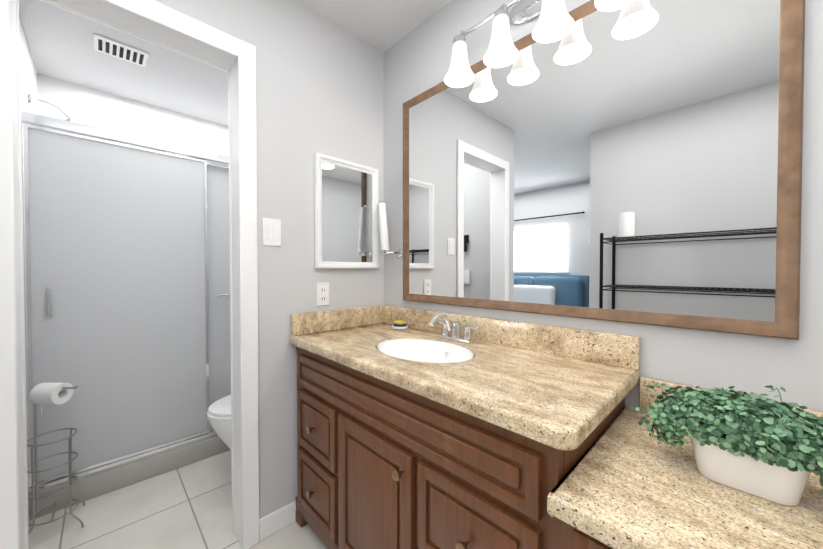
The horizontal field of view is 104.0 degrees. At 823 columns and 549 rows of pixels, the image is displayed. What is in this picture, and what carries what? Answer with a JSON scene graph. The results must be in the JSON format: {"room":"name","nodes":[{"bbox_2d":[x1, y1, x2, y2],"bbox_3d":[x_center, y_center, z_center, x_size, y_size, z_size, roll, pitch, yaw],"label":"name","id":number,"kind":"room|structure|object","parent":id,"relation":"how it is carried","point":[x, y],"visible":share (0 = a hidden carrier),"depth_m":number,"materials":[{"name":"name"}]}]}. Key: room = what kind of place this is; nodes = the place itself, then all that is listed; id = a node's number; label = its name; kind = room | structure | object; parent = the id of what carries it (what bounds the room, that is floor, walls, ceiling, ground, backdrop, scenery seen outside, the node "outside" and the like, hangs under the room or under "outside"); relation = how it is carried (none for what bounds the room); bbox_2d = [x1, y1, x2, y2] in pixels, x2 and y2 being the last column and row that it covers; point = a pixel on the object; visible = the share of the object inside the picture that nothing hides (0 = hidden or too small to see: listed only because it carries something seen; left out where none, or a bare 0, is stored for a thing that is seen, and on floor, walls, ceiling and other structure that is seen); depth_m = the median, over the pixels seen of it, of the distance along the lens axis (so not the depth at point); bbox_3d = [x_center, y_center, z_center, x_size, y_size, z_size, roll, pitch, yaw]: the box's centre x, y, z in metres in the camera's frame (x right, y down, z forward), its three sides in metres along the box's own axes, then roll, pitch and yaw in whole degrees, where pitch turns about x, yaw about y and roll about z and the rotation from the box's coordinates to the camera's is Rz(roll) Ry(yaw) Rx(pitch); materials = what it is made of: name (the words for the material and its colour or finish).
{"room":"bathroom","nodes":[
{"label":"bathroom","id":0,"kind":"room"},
{"bbox_2d":[19,18,37,113],"bbox_3d":[-2.152,-0.064,1.823,0.002,2.440,0.710,-1,1,-44],"label":"wall","id":1,"kind":"structure","parent":0,"point":[28,79],"depth_m":1.75,"materials":[{"name":"white paint"}]},
{"bbox_2d":[37,74,228,155],"bbox_3d":[-1.913,-0.076,2.631,1.470,2.440,0.120,-1,1,-44],"label":"wall","id":2,"kind":"structure","parent":0,"point":[75,103],"depth_m":2.36,"materials":[{"name":"white paint"}]},
{"bbox_2d":[29,450,327,548],"bbox_3d":[-1.729,1.202,0.783,4.040,0.060,5.820,-1,1,-44],"label":"floor","id":3,"kind":"structure","parent":0,"point":[189,506],"depth_m":1.52,"materials":[{"name":"tile"}]},
{"bbox_2d":[27,383,84,533],"bbox_3d":[-1.639,0.828,1.469,0.197,0.666,0.197,-1,1,-44],"label":"toilet paper stand","id":4,"kind":"object","parent":3,"relation":"on","point":[52,393],"visible":0.85,"depth_m":1.46,"materials":[{"name":"silver metal"}]},
{"bbox_2d":[21,94,230,518],"bbox_3d":[-1.455,0.073,2.159,1.462,2.156,0.478,-1,1,-44],"label":"shower enclosure","id":5,"kind":"object","parent":3,"relation":"on","point":[126,245],"visible":0.62,"depth_m":1.76,"materials":[{"name":"glass"}]},
{"bbox_2d":[207,395,230,450],"bbox_3d":[-0.797,0.762,1.970,0.782,0.785,0.456,-1,1,-44],"label":"toilet","id":6,"kind":"object","parent":3,"relation":"on","point":[219,415],"visible":0.12,"depth_m":1.69,"materials":[{"name":"white ceramic"}]},
{"bbox_2d":[290,341,822,548],"bbox_3d":[0.489,0.752,0.779,0.600,0.840,2.492,-1,1,-44],"label":"bathroom vanity","id":7,"kind":"object","parent":3,"relation":"on","point":[427,429],"depth_m":0.78,"materials":[{"name":"brown wood"}]},
{"bbox_2d":[290,321,641,448],"bbox_3d":[0.067,0.306,1.235,0.563,0.042,1.241,-1,1,-44],"label":"countertop","id":8,"kind":"structure","parent":7,"relation":"on","point":[550,396],"depth_m":0.91,"materials":[{"name":"beige stone"}]},
{"bbox_2d":[392,320,407,329],"bbox_3d":[-0.059,0.259,1.654,0.086,0.040,0.086,-1,1,-44],"label":"soap dish","id":9,"kind":"object","parent":8,"relation":"on","point":[399,325],"visible":1,"depth_m":1.63,"materials":[{"name":"white ceramic"}]},
{"bbox_2d":[378,337,477,364],"bbox_3d":[0.044,0.362,1.247,0.305,0.145,0.424,-1,1,-44],"label":"sink","id":10,"kind":"object","parent":8,"relation":"in","point":[436,351],"depth_m":1.40,"materials":[{"name":"white ceramic"}]},
{"bbox_2d":[426,313,477,344],"bbox_3d":[0.143,0.222,1.341,0.196,0.124,0.220,-1,1,-44],"label":"faucet","id":11,"kind":"object","parent":8,"relation":"on","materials":[{"name":"silver metal"}]},
{"bbox_2d":[633,383,822,505],"bbox_3d":[0.648,0.315,0.628,0.256,0.198,0.356,-1,1,-44],"label":"plant","id":12,"kind":"object","parent":7,"relation":"on","point":[763,447],"visible":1,"depth_m":0.60,"materials":[{"name":"green plant"}]},
{"bbox_2d":[19,0,450,126],"bbox_3d":[-1.729,-1.297,0.745,4.040,0.060,5.820,-1,1,-44],"label":"ceiling","id":13,"kind":"structure","parent":0,"point":[60,42],"depth_m":1.88,"materials":[{"name":"paint"}]},
{"bbox_2d":[93,33,148,66],"bbox_3d":[-1.661,-1.277,1.841,0.230,0.013,0.170,-1,1,-44],"label":"ceiling vent","id":14,"kind":"object","parent":13,"relation":"in","point":[111,47],"visible":1,"depth_m":1.82,"materials":[{"name":"white metal"}]},
{"bbox_2d":[155,0,383,518],"bbox_3d":[-0.701,-0.058,1.438,1.385,2.440,0.120,-1,1,-44],"label":"wall","id":15,"kind":"structure","parent":0,"point":[320,83],"depth_m":1.49,"materials":[{"name":"paint"}]},
{"bbox_2d":[0,0,259,548],"bbox_3d":[-0.972,0.101,1.178,0.730,2.130,0.154,-1,1,-44],"label":"door frame","id":16,"kind":"structure","parent":15,"relation":"attached to","point":[154,22],"depth_m":1.19,"materials":[{"name":"white wood"}]},
{"bbox_2d":[263,218,280,245],"bbox_3d":[-0.618,-0.188,1.426,0.080,0.120,0.008,-1,1,-44],"label":"switch plate","id":17,"kind":"object","parent":15,"relation":"attached to","point":[271,232],"visible":1,"depth_m":1.42,"materials":[{"name":"white plastic"}]},
{"bbox_2d":[260,500,295,522],"bbox_3d":[-0.511,1.110,1.735,0.685,0.095,0.015,-1,1,-44],"label":"baseboard","id":18,"kind":"structure","parent":15,"relation":"attached to","point":[270,515],"depth_m":1.45,"materials":[{"name":"white wood"}]},
{"bbox_2d":[316,282,328,305],"bbox_3d":[-0.440,0.097,1.602,0.070,0.115,0.008,-1,1,-44],"label":"electrical outlet plate","id":19,"kind":"object","parent":15,"relation":"attached to","point":[322,294],"visible":1,"depth_m":1.60,"materials":[{"name":"white plastic"}]},
{"bbox_2d":[290,305,381,336],"bbox_3d":[-0.352,0.229,1.672,0.556,0.100,0.027,-1,1,-44],"label":"backsplash","id":20,"kind":"structure","parent":15,"relation":"attached to","point":[316,321],"depth_m":1.62,"materials":[{"name":"beige stone"}]},
{"bbox_2d":[314,153,378,268],"bbox_3d":[-0.328,-0.312,1.693,0.380,0.560,0.024,-1,1,-44],"label":"medicine cabinet mirror","id":21,"kind":"object","parent":15,"relation":"attached to","point":[346,219],"visible":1,"depth_m":1.68,"materials":[{"name":"clear glass"}]},
{"bbox_2d":[384,0,822,411],"bbox_3d":[0.160,-0.061,1.631,0.120,2.440,4.440,-1,1,-44],"label":"wall","id":22,"kind":"structure","parent":0,"point":[417,60],"depth_m":0.92,"materials":[{"name":"paint"}]},
{"bbox_2d":[377,201,402,256],"bbox_3d":[-0.120,-0.247,1.752,0.107,0.303,0.108,-1,1,-44],"label":"wall sconce","id":23,"kind":"object","parent":22,"relation":"attached to","point":[383,226],"visible":1,"depth_m":1.72,"materials":[{"name":"silver metal"}]},
{"bbox_2d":[444,0,634,87],"bbox_3d":[0.415,-0.949,1.148,0.162,0.268,0.707,-1,1,-44],"label":"sconce","id":24,"kind":"object","parent":22,"relation":"attached to","point":[555,22],"visible":1,"depth_m":1.19,"materials":[{"name":"white glass"}]},
{"bbox_2d":[382,305,822,416],"bbox_3d":[0.705,0.299,0.962,0.026,0.220,2.464,-1,1,-44],"label":"backsplash","id":25,"kind":"structure","parent":22,"relation":"attached to","point":[587,345],"depth_m":1.15,"materials":[{"name":"beige stone"}]},
{"bbox_2d":[403,0,804,339],"bbox_3d":[0.434,-0.380,1.235,0.026,1.050,1.363,-1,1,-44],"label":"mirror","id":26,"kind":"object","parent":22,"relation":"attached to","point":[637,162],"visible":1,"depth_m":1.00,"materials":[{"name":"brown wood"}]}
]}

